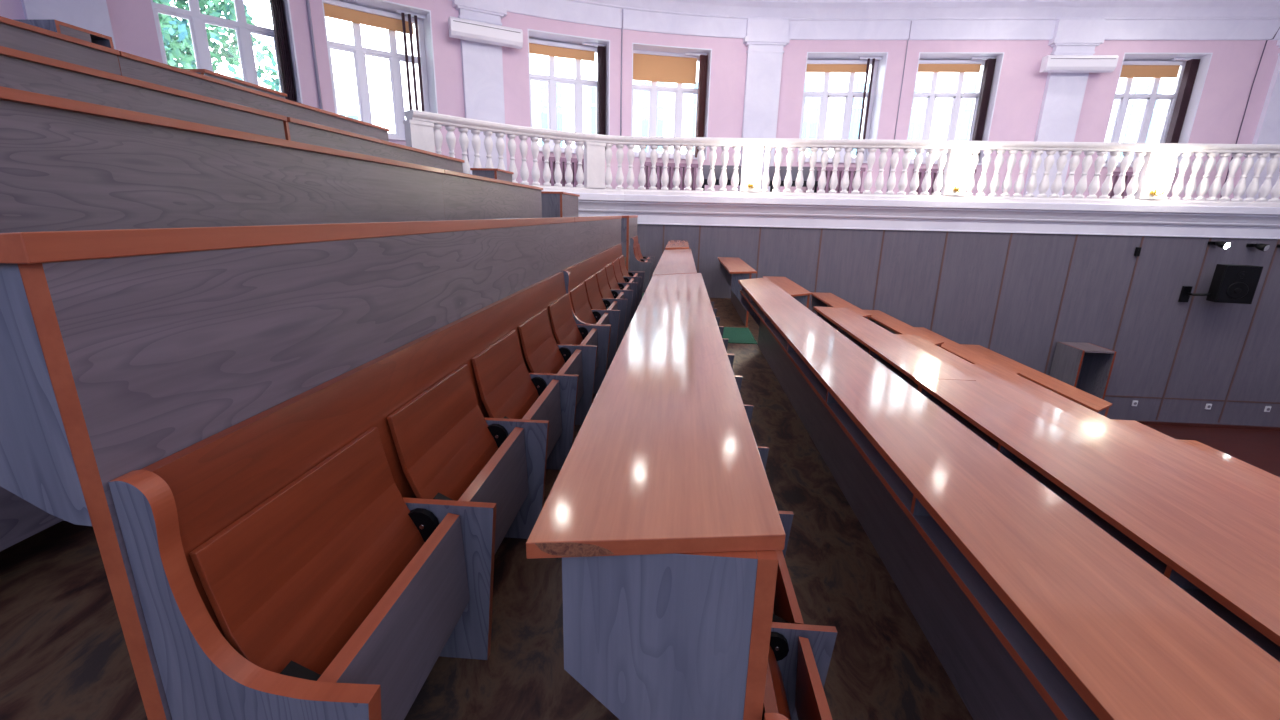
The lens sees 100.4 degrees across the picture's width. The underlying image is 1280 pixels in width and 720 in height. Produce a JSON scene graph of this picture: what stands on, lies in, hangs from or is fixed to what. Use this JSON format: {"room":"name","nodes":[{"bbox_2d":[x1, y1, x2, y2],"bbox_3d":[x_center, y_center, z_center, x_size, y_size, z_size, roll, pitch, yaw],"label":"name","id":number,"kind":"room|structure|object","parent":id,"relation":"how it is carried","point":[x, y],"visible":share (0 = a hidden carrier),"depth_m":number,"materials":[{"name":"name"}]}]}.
{"room":"lecture hall","nodes":[
{"label":"lecture hall","id":0,"kind":"room"},
{"bbox_2d":[0,257,972,719],"bbox_3d":[-4.046,0.556,5.280,21.266,4.950,17.250,2,15,4],"label":"floor","id":1,"kind":"structure","parent":0,"point":[64,654],"depth_m":1.70,"materials":[{"name":"brown wood"}]},
{"bbox_2d":[0,486,64,550],"bbox_3d":[-1.541,-0.118,2.347,0.346,0.750,2.968,2,15,4],"label":"bench","id":2,"kind":"object","parent":1,"relation":"on","point":[20,519],"visible":0.02,"depth_m":1.32,"materials":[{"name":"grey laminate"}]},
{"bbox_2d":[0,16,121,75],"bbox_3d":[-3.982,-0.951,1.647,0.438,1.211,4.565,2,15,4],"label":"desk","id":3,"kind":"object","parent":1,"relation":"on","point":[14,34],"visible":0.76,"depth_m":3.32,"materials":[{"name":"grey wood"}]},
{"bbox_2d":[16,20,113,48],"bbox_3d":[-4.628,-2.235,4.393,0.350,0.874,0.425,2,15,4],"label":"desk","id":4,"kind":"object","parent":1,"relation":"on","point":[60,27],"visible":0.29,"depth_m":4.19,"materials":[{"name":"grey laminate"}]},
{"bbox_2d":[0,46,290,140],"bbox_3d":[-2.961,-0.567,1.769,0.438,1.211,4.752,2,15,4],"label":"desk","id":5,"kind":"object","parent":1,"relation":"on","point":[20,70],"depth_m":2.76,"materials":[{"name":"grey wood"}]},
{"bbox_2d":[0,86,444,232],"bbox_3d":[-1.936,-0.245,1.906,0.438,1.211,5.002,2,15,4],"label":"desk","id":6,"kind":"object","parent":1,"relation":"on","point":[66,164],"visible":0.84,"depth_m":1.95,"materials":[{"name":"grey wood"}]},
{"bbox_2d":[184,69,286,98],"bbox_3d":[-4.637,-2.557,6.196,0.438,1.211,1.188,2,15,4],"label":"desk","id":7,"kind":"object","parent":1,"relation":"on","point":[205,72],"visible":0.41,"depth_m":5.87,"materials":[{"name":"brown wood"}]},
{"bbox_2d":[116,51,389,141],"bbox_3d":[-3.675,-2.017,5.537,0.438,1.211,3.519,2,15,4],"label":"desk","id":8,"kind":"object","parent":1,"relation":"on","point":[131,66],"visible":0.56,"depth_m":4.62,"materials":[{"name":"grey wood"}]},
{"bbox_2d":[0,217,574,719],"bbox_3d":[-0.857,-0.045,2.520,0.436,1.211,3.515,2,15,4],"label":"desk","id":9,"kind":"object","parent":1,"relation":"on","point":[122,351],"visible":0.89,"depth_m":0.87,"materials":[{"name":"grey wood"}]},
{"bbox_2d":[108,272,610,719],"bbox_3d":[-0.491,0.205,2.298,0.346,0.863,2.968,2,15,4],"label":"bench","id":10,"kind":"object","parent":1,"relation":"on","point":[316,555],"visible":1,"depth_m":1.17,"materials":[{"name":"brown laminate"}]},
{"bbox_2d":[287,117,464,172],"bbox_3d":[-2.658,-1.620,5.618,0.438,1.211,3.244,2,15,4],"label":"desk","id":11,"kind":"object","parent":1,"relation":"on","point":[301,131],"visible":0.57,"depth_m":4.83,"materials":[{"name":"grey wood"}]},
{"bbox_2d":[470,168,513,181],"bbox_3d":[-2.405,-2.500,8.831,0.438,1.211,0.812,2,15,4],"label":"desk","id":12,"kind":"object","parent":1,"relation":"on","point":[495,173],"visible":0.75,"depth_m":8.32,"materials":[{"name":"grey wood"}]},
{"bbox_2d":[442,169,542,219],"bbox_3d":[-1.631,-1.306,5.784,0.438,1.211,3.059,2,15,4],"label":"desk","id":13,"kind":"object","parent":1,"relation":"on","point":[466,196],"visible":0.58,"depth_m":5.11,"materials":[{"name":"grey wood"}]},
{"bbox_2d":[541,191,579,217],"bbox_3d":[-1.368,-2.219,9.118,0.438,1.211,1.375,2,15,4],"label":"desk","id":14,"kind":"object","parent":1,"relation":"on","point":[554,204],"visible":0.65,"depth_m":8.39,"materials":[{"name":"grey wood"}]},
{"bbox_2d":[574,216,621,263],"bbox_3d":[-0.600,-0.938,5.784,0.436,1.211,3.272,2,15,4],"label":"desk","id":15,"kind":"object","parent":1,"relation":"on","point":[594,235],"visible":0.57,"depth_m":5.03,"materials":[{"name":"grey wood"}]},
{"bbox_2d":[560,244,644,372],"bbox_3d":[-0.243,-0.655,5.440,0.346,0.863,3.559,2,15,4],"label":"bench","id":16,"kind":"object","parent":1,"relation":"on","point":[600,288],"visible":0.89,"depth_m":4.82,"materials":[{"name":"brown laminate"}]},
{"bbox_2d":[621,215,637,270],"bbox_3d":[-0.333,-1.866,9.172,0.436,1.211,1.675,2,15,4],"label":"desk","id":17,"kind":"object","parent":1,"relation":"on","point":[628,223],"visible":0.47,"depth_m":8.36,"materials":[{"name":"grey wood"}]},
{"bbox_2d":[630,236,654,291],"bbox_3d":[0.052,-1.682,9.191,0.346,0.863,1.196,2,15,4],"label":"bench","id":18,"kind":"object","parent":1,"relation":"on","point":[638,263],"visible":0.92,"depth_m":8.65,"materials":[{"name":"grey laminate"}]},
{"bbox_2d":[526,273,785,719],"bbox_3d":[0.178,0.340,3.086,0.434,1.236,4.289,2,15,4],"label":"desk","id":19,"kind":"object","parent":1,"relation":"on","point":[661,515],"visible":1,"depth_m":0.98,"materials":[{"name":"brown wood"}]},
{"bbox_2d":[652,249,696,275],"bbox_3d":[0.443,-0.660,6.738,0.404,1.236,3.873,2,15,4],"label":"desk","id":20,"kind":"object","parent":1,"relation":"on","point":[676,261],"visible":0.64,"depth_m":5.87,"materials":[{"name":"brown wood"}]},
{"bbox_2d":[665,240,688,249],"bbox_3d":[0.681,-1.525,9.895,0.394,1.236,2.562,2,15,4],"label":"desk","id":21,"kind":"object","parent":1,"relation":"on","point":[672,244],"visible":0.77,"depth_m":9.24,"materials":[{"name":"brown wood"}]},
{"bbox_2d":[642,293,757,344],"bbox_3d":[2.747,0.458,8.253,8.148,3.326,1.100,2,15,4],"label":"carpet","id":22,"kind":"structure","parent":1,"relation":"on","point":[734,334],"depth_m":8.06,"materials":[{"name":"green carpet"}]},
{"bbox_2d":[710,301,733,354],"bbox_3d":[0.816,-0.399,6.476,0.346,0.888,3.140,2,15,4],"label":"bench","id":23,"kind":"object","parent":1,"relation":"on","point":[721,329],"visible":0.02,"depth_m":6.15,"materials":[{"name":"grey laminate"}]},
{"bbox_2d":[718,257,756,327],"bbox_3d":[1.730,-1.183,9.938,0.448,1.211,2.999,2,15,4],"label":"desk","id":24,"kind":"object","parent":1,"relation":"on","point":[733,269],"visible":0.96,"depth_m":9.13,"materials":[{"name":"brown wood"}]},
{"bbox_2d":[727,354,836,719],"bbox_3d":[0.542,0.552,3.002,0.346,0.888,4.065,2,15,4],"label":"bench","id":25,"kind":"object","parent":1,"relation":"on","point":[799,657],"visible":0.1,"depth_m":1.67,"materials":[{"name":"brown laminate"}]},
{"bbox_2d":[763,276,811,307],"bbox_3d":[2.620,-0.769,9.754,0.452,1.211,2.687,2,15,4],"label":"desk","id":26,"kind":"object","parent":1,"relation":"on","point":[796,291],"visible":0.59,"depth_m":9.02,"materials":[{"name":"brown wood"}]},
{"bbox_2d":[811,292,871,319],"bbox_3d":[3.645,-0.449,9.923,0.431,1.211,2.874,2,15,4],"label":"desk","id":27,"kind":"object","parent":1,"relation":"on","point":[819,299],"visible":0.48,"depth_m":10.14,"materials":[{"name":"brown wood"}]},
{"bbox_2d":[813,306,975,390],"bbox_3d":[2.476,0.293,5.887,0.452,1.211,3.331,2,15,4],"label":"desk","id":28,"kind":"object","parent":1,"relation":"on","point":[904,359],"visible":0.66,"depth_m":5.13,"materials":[{"name":"brown wood"}]},
{"bbox_2d":[820,317,917,389],"bbox_3d":[2.465,-0.153,5.766,0.355,0.025,3.246,2,15,4],"label":"shelf","id":29,"kind":"object","parent":28,"relation":"attached to","point":[878,358],"depth_m":5.17,"materials":[{"name":"laminate"}]},
{"bbox_2d":[864,310,943,346],"bbox_3d":[4.642,-0.039,9.762,0.438,1.211,3.249,2,15,4],"label":"desk","id":30,"kind":"object","parent":1,"relation":"on","point":[893,325],"visible":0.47,"depth_m":9.65,"materials":[{"name":"brown wood"}]},
{"bbox_2d":[914,327,1019,374],"bbox_3d":[5.581,0.369,9.605,0.438,1.211,3.624,2,15,4],"label":"desk","id":31,"kind":"object","parent":1,"relation":"on","point":[963,352],"visible":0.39,"depth_m":9.12,"materials":[{"name":"brown wood"}]},
{"bbox_2d":[738,277,1279,719],"bbox_3d":[1.317,0.340,4.376,0.448,1.211,7.312,2,15,4],"label":"desk","id":32,"kind":"object","parent":1,"relation":"on","point":[1031,610],"visible":0.98,"depth_m":1.62,"materials":[{"name":"brown wood"}]},
{"bbox_2d":[740,290,1098,719],"bbox_3d":[1.266,-0.049,4.046,0.302,0.025,6.790,2,15,4],"label":"shelf","id":33,"kind":"object","parent":32,"relation":"attached to","point":[1066,704],"depth_m":1.53,"materials":[{"name":"laminate"}]},
{"bbox_2d":[895,334,1279,553],"bbox_3d":[3.292,1.085,4.327,0.431,1.211,6.500,2,15,4],"label":"desk","id":34,"kind":"object","parent":1,"relation":"on","point":[1245,519],"visible":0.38,"depth_m":3.58,"materials":[{"name":"brown wood"}]},
{"bbox_2d":[914,378,1279,661],"bbox_3d":[2.213,1.174,2.669,0.452,1.211,3.350,2,15,4],"label":"desk","id":35,"kind":"object","parent":1,"relation":"on","point":[1232,574],"visible":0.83,"depth_m":2.30,"materials":[{"name":"brown wood"}]},
{"bbox_2d":[974,364,1279,521],"bbox_3d":[4.301,1.454,4.316,0.438,1.211,6.188,2,15,4],"label":"desk","id":36,"kind":"object","parent":1,"relation":"on","point":[1258,500],"visible":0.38,"depth_m":4.56,"materials":[{"name":"brown wood"}]},
{"bbox_2d":[1111,419,1279,499],"bbox_3d":[5.282,1.934,3.902,0.438,1.211,5.038,2,15,4],"label":"desk","id":37,"kind":"object","parent":1,"relation":"on","point":[1254,481],"visible":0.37,"depth_m":5.16,"materials":[{"name":"brown wood"}]},
{"bbox_2d":[0,0,1279,206],"bbox_3d":[3.505,-5.024,9.811,28.687,4.625,8.418,-3,16,-16],"label":"wall","id":38,"kind":"structure","parent":0,"point":[1233,66],"depth_m":11.61,"materials":[{"name":"pink paint"}]},
{"bbox_2d":[151,0,302,103],"bbox_3d":[-6.756,-5.121,8.721,0.789,2.400,1.922,15,20,40],"label":"window","id":39,"kind":"structure","parent":38,"relation":"attached to","point":[197,20],"depth_m":8.93,"materials":[{"name":"white plastic"}]},
{"bbox_2d":[269,0,296,101],"bbox_3d":[-6.332,-5.251,9.181,0.524,2.325,0.200,-13,21,-43],"label":"curtain","id":40,"kind":"object","parent":39,"relation":"on","point":[277,9],"visible":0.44,"depth_m":9.21,"materials":[{"name":"black fabric"}]},
{"bbox_2d":[306,0,322,109],"bbox_3d":[-5.669,-5.113,9.346,0.050,3.925,0.100,-13,21,-41],"label":"cable conduit","id":41,"kind":"object","parent":38,"relation":"attached to","point":[307,1],"visible":0.47,"depth_m":9.29,"materials":[{"name":"grey plastic"}]},
{"bbox_2d":[323,0,413,34],"bbox_3d":[-5.146,-6.498,10.104,1.616,0.285,0.124,-10,19,-36],"label":"roller blind","id":42,"kind":"object","parent":38,"relation":"attached to","point":[335,9],"visible":0.85,"depth_m":10.06,"materials":[{"name":"brown fabric"}]},
{"bbox_2d":[322,0,437,140],"bbox_3d":[-4.992,-5.513,10.287,1.957,2.400,0.790,-10,19,-36],"label":"window","id":43,"kind":"structure","parent":38,"relation":"attached to","point":[359,52],"depth_m":10.48,"materials":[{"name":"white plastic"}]},
{"bbox_2d":[396,10,425,110],"bbox_3d":[-4.457,-5.615,10.652,0.524,2.325,0.105,-9,19,-33],"label":"curtain","id":44,"kind":"object","parent":43,"relation":"on","point":[403,13],"visible":0.73,"depth_m":10.49,"materials":[{"name":"fabric"}]},
{"bbox_2d":[448,16,522,48],"bbox_3d":[-3.074,-6.495,10.639,1.407,0.338,0.368,-7,18,-28],"label":"air conditioner","id":45,"kind":"object","parent":38,"relation":"attached to","point":[459,28],"visible":1,"depth_m":10.49,"materials":[{"name":"white plastic"}]},
{"bbox_2d":[529,39,594,60],"bbox_3d":[-1.771,-6.940,11.957,1.569,0.272,0.123,-5,16,-21],"label":"roller blind","id":46,"kind":"object","parent":38,"relation":"attached to","point":[540,47],"visible":0.82,"depth_m":11.95,"materials":[{"name":"brown fabric"}]},
{"bbox_2d":[528,29,609,153],"bbox_3d":[-1.648,-5.937,12.097,1.910,2.400,0.789,-5,16,-20],"label":"window","id":47,"kind":"structure","parent":38,"relation":"attached to","point":[552,80],"depth_m":12.19,"materials":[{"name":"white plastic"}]},
{"bbox_2d":[582,42,605,134],"bbox_3d":[-1.060,-5.999,12.321,0.524,2.325,0.200,-4,16,-17],"label":"curtain","id":48,"kind":"object","parent":47,"relation":"on","point":[601,48],"visible":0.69,"depth_m":12.24,"materials":[{"name":"black fabric"}]},
{"bbox_2d":[620,9,622,135],"bbox_3d":[-0.427,-5.780,12.190,0.028,3.925,0.078,-3,16,-15],"label":"cable conduit","id":49,"kind":"object","parent":38,"relation":"attached to","point":[622,9],"visible":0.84,"depth_m":12.05,"materials":[{"name":"grey"}]},
{"bbox_2d":[633,50,697,83],"bbox_3d":[0.561,-6.943,12.648,1.616,0.635,0.124,-2,16,-11],"label":"roller blind","id":50,"kind":"object","parent":38,"relation":"attached to","point":[653,66],"visible":0.8,"depth_m":12.65,"materials":[{"name":"brown fabric"}]},
{"bbox_2d":[631,43,711,159],"bbox_3d":[0.660,-6.060,12.730,1.957,2.400,0.790,-2,16,-10],"label":"window","id":51,"kind":"structure","parent":38,"relation":"attached to","point":[653,89],"depth_m":12.85,"materials":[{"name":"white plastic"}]},
{"bbox_2d":[685,52,707,157],"bbox_3d":[1.304,-6.093,12.852,0.524,2.325,0.200,-1,16,-7],"label":"curtain","id":52,"kind":"object","parent":51,"relation":"on","point":[703,58],"visible":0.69,"depth_m":12.74,"materials":[{"name":"brown fabric"}]},
{"bbox_2d":[745,153,760,188],"bbox_3d":[2.259,-3.800,10.723,0.312,0.675,0.264,2,15,4],"label":"wall sconce","id":53,"kind":"object","parent":38,"relation":"attached to","point":[756,168],"visible":1,"depth_m":10.60,"materials":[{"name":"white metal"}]},
{"bbox_2d":[806,60,870,72],"bbox_3d":[4.722,-7.039,12.791,1.526,0.248,0.101,2,15,4],"label":"roller blind","id":54,"kind":"object","parent":38,"relation":"attached to","point":[812,65],"visible":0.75,"depth_m":12.77,"materials":[{"name":"brown"}]},
{"bbox_2d":[797,52,887,162],"bbox_3d":[4.769,-6.014,12.892,1.837,2.400,0.764,2,15,4],"label":"window","id":55,"kind":"structure","parent":38,"relation":"attached to","point":[879,72],"depth_m":12.96,"materials":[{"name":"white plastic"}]},
{"bbox_2d":[856,57,881,154],"bbox_3d":[5.395,-5.995,12.826,0.510,2.325,0.106,2,15,4],"label":"curtain","id":56,"kind":"object","parent":55,"relation":"on","point":[868,59],"visible":0.76,"depth_m":12.68,"materials":[{"name":"white fabric"}]},
{"bbox_2d":[887,21,911,190],"bbox_3d":[6.051,-5.724,12.508,0.020,3.925,0.070,2,15,4],"label":"cable conduit","id":57,"kind":"object","parent":38,"relation":"attached to","point":[911,21],"visible":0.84,"depth_m":12.36,"materials":[{"name":"grey"}]},
{"bbox_2d":[918,60,982,71],"bbox_3d":[7.252,-6.947,12.617,1.554,0.248,0.100,2,15,4],"label":"roller blind","id":58,"kind":"object","parent":38,"relation":"attached to","point":[924,65],"visible":0.82,"depth_m":12.60,"materials":[{"name":"brown fabric"}]},
{"bbox_2d":[907,52,1004,164],"bbox_3d":[7.302,-5.910,12.721,1.860,2.400,0.762,2,15,4],"label":"window","id":59,"kind":"structure","parent":38,"relation":"attached to","point":[931,96],"depth_m":12.77,"materials":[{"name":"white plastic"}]},
{"bbox_2d":[971,57,995,155],"bbox_3d":[7.942,-5.898,12.681,0.510,2.325,0.200,2,15,4],"label":"curtain","id":60,"kind":"object","parent":59,"relation":"on","point":[990,62],"visible":0.69,"depth_m":12.52,"materials":[{"name":"brown fabric"}]},
{"bbox_2d":[953,156,971,192],"bbox_3d":[6.284,-3.636,10.451,0.312,0.675,0.264,2,15,4],"label":"wall sconce","id":61,"kind":"object","parent":38,"relation":"attached to","point":[960,172],"visible":1,"depth_m":10.34,"materials":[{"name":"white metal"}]},
{"bbox_2d":[1039,55,1118,72],"bbox_3d":[9.654,-6.524,11.794,1.452,0.325,0.368,2,15,4],"label":"air conditioner","id":62,"kind":"object","parent":38,"relation":"attached to","point":[1049,63],"visible":1,"depth_m":11.64,"materials":[{"name":"white plastic"}]},
{"bbox_2d":[1120,61,1182,77],"bbox_3d":[11.650,-6.714,12.334,1.532,0.335,0.100,2,15,4],"label":"roller blind","id":63,"kind":"object","parent":38,"relation":"attached to","point":[1130,69],"visible":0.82,"depth_m":12.32,"materials":[{"name":"brown fabric"}]},
{"bbox_2d":[1103,53,1212,167],"bbox_3d":[11.702,-5.731,12.424,1.838,2.400,0.762,2,15,4],"label":"window","id":64,"kind":"structure","parent":38,"relation":"attached to","point":[1123,98],"depth_m":12.46,"materials":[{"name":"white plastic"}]},
{"bbox_2d":[1165,57,1200,142],"bbox_3d":[12.330,-5.719,12.384,0.510,2.325,0.200,2,15,4],"label":"curtain","id":65,"kind":"object","parent":64,"relation":"on","point":[1191,67],"visible":0.69,"depth_m":12.23,"materials":[{"name":"brown fabric"}]},
{"bbox_2d":[1150,159,1175,195],"bbox_3d":[9.960,-3.486,10.202,0.312,0.675,0.264,2,15,4],"label":"wall sconce","id":66,"kind":"object","parent":38,"relation":"attached to","point":[1164,174],"visible":1,"depth_m":10.09,"materials":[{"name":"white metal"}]},
{"bbox_2d":[1220,27,1279,197],"bbox_3d":[13.662,-5.410,11.979,0.229,3.928,0.030,6,16,17],"label":"cable conduit","id":67,"kind":"object","parent":38,"relation":"attached to","point":[1279,27],"visible":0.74,"depth_m":11.86,"materials":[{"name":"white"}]},
{"bbox_2d":[621,224,1279,426],"bbox_3d":[6.496,-0.667,11.345,21.036,4.012,2.508,0,15,-4],"label":"wall","id":68,"kind":"structure","parent":0,"point":[1102,266],"depth_m":11.25,"materials":[{"name":"grey wood"}]},
{"bbox_2d":[662,225,664,253],"bbox_3d":[0.469,-1.010,11.899,0.035,3.898,0.009,2,15,4],"label":"trim","id":69,"kind":"structure","parent":68,"relation":"attached to","point":[663,225],"depth_m":11.46,"materials":[{"name":"wood"}]},
{"bbox_2d":[697,225,700,272],"bbox_3d":[1.237,-0.979,11.847,0.035,3.898,0.009,2,15,4],"label":"trim","id":70,"kind":"structure","parent":68,"relation":"attached to","point":[699,225],"depth_m":11.46,"materials":[{"name":"wood"}]},
{"bbox_2d":[756,227,760,277],"bbox_3d":[2.502,-0.927,11.761,0.035,3.898,0.009,2,15,4],"label":"trim","id":71,"kind":"structure","parent":68,"relation":"attached to","point":[760,227],"depth_m":11.37,"materials":[{"name":"wood"}]},
{"bbox_2d":[812,228,822,312],"bbox_3d":[3.766,-0.875,11.676,0.035,3.898,0.009,2,15,4],"label":"trim","id":72,"kind":"structure","parent":68,"relation":"attached to","point":[821,228],"depth_m":11.34,"materials":[{"name":"wood"}]},
{"bbox_2d":[872,230,884,309],"bbox_3d":[5.031,-0.824,11.590,0.035,3.898,0.009,2,15,4],"label":"trim","id":73,"kind":"structure","parent":68,"relation":"attached to","point":[883,230],"depth_m":11.28,"materials":[{"name":"wood"}]},
{"bbox_2d":[551,191,1279,238],"bbox_3d":[6.554,-2.857,10.629,21.036,0.594,2.682,0,15,-3],"label":"trim","id":74,"kind":"structure","parent":68,"relation":"attached to","point":[875,214],"depth_m":10.81,"materials":[{"name":"white paint"}]},
{"bbox_2d":[930,231,948,330],"bbox_3d":[6.296,-0.772,11.505,0.035,3.898,0.009,2,15,4],"label":"trim","id":75,"kind":"structure","parent":68,"relation":"attached to","point":[947,231],"depth_m":11.25,"materials":[{"name":"wood"}]},
{"bbox_2d":[988,233,1012,348],"bbox_3d":[7.561,-0.720,11.419,0.035,3.898,0.009,2,15,4],"label":"trim","id":76,"kind":"structure","parent":68,"relation":"attached to","point":[1011,233],"depth_m":11.21,"materials":[{"name":"wood"}]},
{"bbox_2d":[1044,234,1077,373],"bbox_3d":[8.826,-0.669,11.334,0.035,3.898,0.009,2,15,4],"label":"trim","id":77,"kind":"structure","parent":68,"relation":"attached to","point":[1076,237],"depth_m":11.19,"materials":[{"name":"wood"}]},
{"bbox_2d":[1112,236,1144,350],"bbox_3d":[10.090,-0.617,11.248,0.035,3.898,0.009,2,15,4],"label":"trim","id":78,"kind":"structure","parent":68,"relation":"attached to","point":[1142,239],"depth_m":11.06,"materials":[{"name":"wood"}]},
{"bbox_2d":[1131,400,1137,405],"bbox_3d":[10.777,0.944,11.612,0.100,0.125,0.027,2,15,4],"label":"wall socket","id":79,"kind":"object","parent":68,"relation":"attached to","point":[1134,403],"visible":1,"depth_m":11.60,"materials":[{"name":"white plastic"}]},
{"bbox_2d":[1134,247,1141,255],"bbox_3d":[10.066,-2.190,10.786,0.075,0.175,0.054,2,15,4],"label":"wall sensor","id":80,"kind":"object","parent":68,"relation":"attached to","point":[1138,249],"visible":1,"depth_m":10.77,"materials":[{"name":"black plastic"}]},
{"bbox_2d":[1156,238,1211,419],"bbox_3d":[11.355,-0.565,11.163,0.035,3.898,0.009,2,15,4],"label":"trim","id":81,"kind":"structure","parent":68,"relation":"attached to","point":[1210,239],"depth_m":11.14,"materials":[{"name":"wood"}]},
{"bbox_2d":[1105,395,1279,403],"bbox_3d":[12.214,0.864,11.488,9.625,0.031,0.007,2,15,4],"label":"trim","id":82,"kind":"structure","parent":68,"relation":"attached to","point":[1105,395],"depth_m":11.50,"materials":[{"name":"wood"}]},
{"bbox_2d":[1137,421,1279,430],"bbox_3d":[12.076,1.419,11.638,9.875,0.075,0.031,2,15,4],"label":"baseboard","id":83,"kind":"structure","parent":68,"relation":"attached to","point":[1141,422],"depth_m":11.60,"materials":[{"name":"brown wood"}]},
{"bbox_2d":[1208,241,1229,248],"bbox_3d":[11.438,-2.270,10.523,0.177,0.156,0.309,2,15,4],"label":"spotlight","id":84,"kind":"object","parent":68,"relation":"attached to","point":[1222,244],"visible":1,"depth_m":10.45,"materials":[{"name":"black metal"}]},
{"bbox_2d":[1178,264,1262,303],"bbox_3d":[11.460,-1.483,10.542,0.987,0.800,0.397,10,18,30],"label":"loudspeaker","id":85,"kind":"object","parent":68,"relation":"attached to","point":[1230,283],"visible":1,"depth_m":10.34,"materials":[{"name":"black plastic"}]},
{"bbox_2d":[1217,266,1261,302],"bbox_3d":[11.580,-1.455,10.309,0.512,0.675,0.007,6,16,17],"label":"grille","id":86,"kind":"object","parent":85,"relation":"attached to","point":[1237,284],"depth_m":10.30,"materials":[{"name":"black metal"}]},
{"bbox_2d":[1218,239,1279,422],"bbox_3d":[12.620,-0.514,11.077,0.035,3.898,0.009,2,15,4],"label":"trim","id":87,"kind":"structure","parent":68,"relation":"attached to","point":[1278,241],"depth_m":11.05,"materials":[{"name":"wood"}]},
{"bbox_2d":[1246,243,1269,251],"bbox_3d":[12.160,-2.216,10.481,0.177,0.156,0.309,2,15,4],"label":"spotlight","id":88,"kind":"object","parent":68,"relation":"attached to","point":[1263,247],"visible":1,"depth_m":10.40,"materials":[{"name":"black metal"}]},
{"bbox_2d":[1264,406,1270,411],"bbox_3d":[13.457,1.053,11.431,0.100,0.125,0.027,2,15,4],"label":"wall socket","id":89,"kind":"object","parent":68,"relation":"attached to","point":[1267,408],"visible":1,"depth_m":11.42,"materials":[{"name":"white plastic"}]},
{"bbox_2d":[1146,425,1279,476],"bbox_3d":[12.047,3.671,4.098,11.234,0.262,15.775,2,15,4],"label":"floor","id":90,"kind":"structure","parent":0,"point":[1260,449],"depth_m":10.92,"materials":[{"name":"brown wood"}]},
{"bbox_2d":[960,344,1111,416],"bbox_3d":[6.728,1.024,9.531,0.438,1.724,3.937,2,15,4],"label":"desk","id":91,"kind":"object","parent":90,"relation":"on","point":[1096,404],"visible":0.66,"depth_m":8.63,"materials":[{"name":"brown wood"}]},
{"bbox_2d":[1049,342,1116,399],"bbox_3d":[9.153,0.581,11.207,0.638,1.781,0.762,2,15,4],"label":"cabinet","id":92,"kind":"object","parent":90,"relation":"on","point":[1087,367],"visible":0.4,"depth_m":11.02,"materials":[{"name":"grey laminate"}]},
{"bbox_2d":[1179,440,1279,485],"bbox_3d":[6.308,2.484,4.199,0.438,1.724,5.225,2,15,4],"label":"desk","id":93,"kind":"object","parent":90,"relation":"on","point":[1267,476],"visible":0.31,"depth_m":5.91,"materials":[{"name":"brown wood"}]},
{"bbox_3d":[4.420,-2.831,9.737,25.832,0.225,7.935,2,15,4],"label":"floor","id":94,"kind":"structure","parent":0,"visible":0},
{"bbox_2d":[542,156,583,186],"bbox_3d":[-1.540,-4.176,12.183,1.354,0.811,0.118,-5,16,-20],"label":"radiator","id":95,"kind":"object","parent":94,"relation":"on","point":[574,161],"visible":0.23,"depth_m":12.05,"materials":[{"name":"purple"}]},
{"bbox_2d":[640,162,697,189],"bbox_3d":[0.698,-4.295,12.797,1.399,0.811,0.119,-2,16,-10],"label":"radiator","id":96,"kind":"object","parent":94,"relation":"on","point":[648,164],"visible":0.5,"depth_m":12.73,"materials":[{"name":"purple"}]},
{"bbox_2d":[702,165,740,190],"bbox_3d":[1.873,-3.988,11.940,1.050,0.724,0.475,2,15,4],"label":"bench","id":97,"kind":"object","parent":94,"relation":"on","point":[706,168],"visible":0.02,"depth_m":12.03,"materials":[{"name":"grey wood"}]},
{"bbox_2d":[769,166,817,192],"bbox_3d":[3.405,-3.925,11.836,1.050,0.724,0.475,2,15,4],"label":"bench","id":98,"kind":"object","parent":94,"relation":"on","point":[783,169],"visible":0.51,"depth_m":11.92,"materials":[{"name":"grey wood"}]},
{"bbox_2d":[804,167,865,193],"bbox_3d":[4.706,-4.247,12.946,1.373,0.811,0.100,2,15,4],"label":"radiator","id":99,"kind":"object","parent":94,"relation":"on","point":[828,169],"visible":0.28,"depth_m":12.86,"materials":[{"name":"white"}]},
{"bbox_2d":[913,168,976,194],"bbox_3d":[7.234,-4.144,12.775,1.407,0.811,0.100,2,15,4],"label":"radiator","id":100,"kind":"object","parent":94,"relation":"on","point":[921,171],"visible":0.14,"depth_m":12.71,"materials":[{"name":"purple"}]},
{"bbox_2d":[1108,172,1174,198],"bbox_3d":[11.633,-3.965,12.477,1.384,0.811,0.100,2,15,4],"label":"radiator","id":101,"kind":"object","parent":94,"relation":"on","point":[1115,176],"visible":0.09,"depth_m":12.42,"materials":[{"name":"purple"}]},
{"label":"outside","id":102,"kind":"structure","parent":0,"visible":0},
{"bbox_3d":[2.150,1.531,32.743,150.000,0.250,112.500,2,15,4],"label":"ground","id":103,"kind":"structure","parent":102,"visible":0},
{"bbox_2d":[153,0,279,90],"bbox_3d":[-17.545,-5.009,15.341,11.002,20.777,11.588,0,15,-4],"label":"tree","id":104,"kind":"object","parent":103,"relation":"on","point":[176,34],"visible":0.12,"depth_m":17.24,"materials":[{"name":"green plant"}]},
{"bbox_2d":[226,75,380,125],"bbox_3d":[-24.632,-7.653,32.380,17.154,16.500,7.364,-7,17,-26],"label":"building","id":105,"kind":"structure","parent":103,"relation":"on","point":[347,99],"depth_m":30.87,"materials":[{"name":"white"}]},
{"bbox_2d":[398,24,1179,160],"bbox_3d":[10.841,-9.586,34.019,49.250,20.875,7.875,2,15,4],"label":"window panes","id":106,"kind":"structure","parent":103,"relation":"on","point":[564,67],"depth_m":29.35,"materials":[{"name":"white"}]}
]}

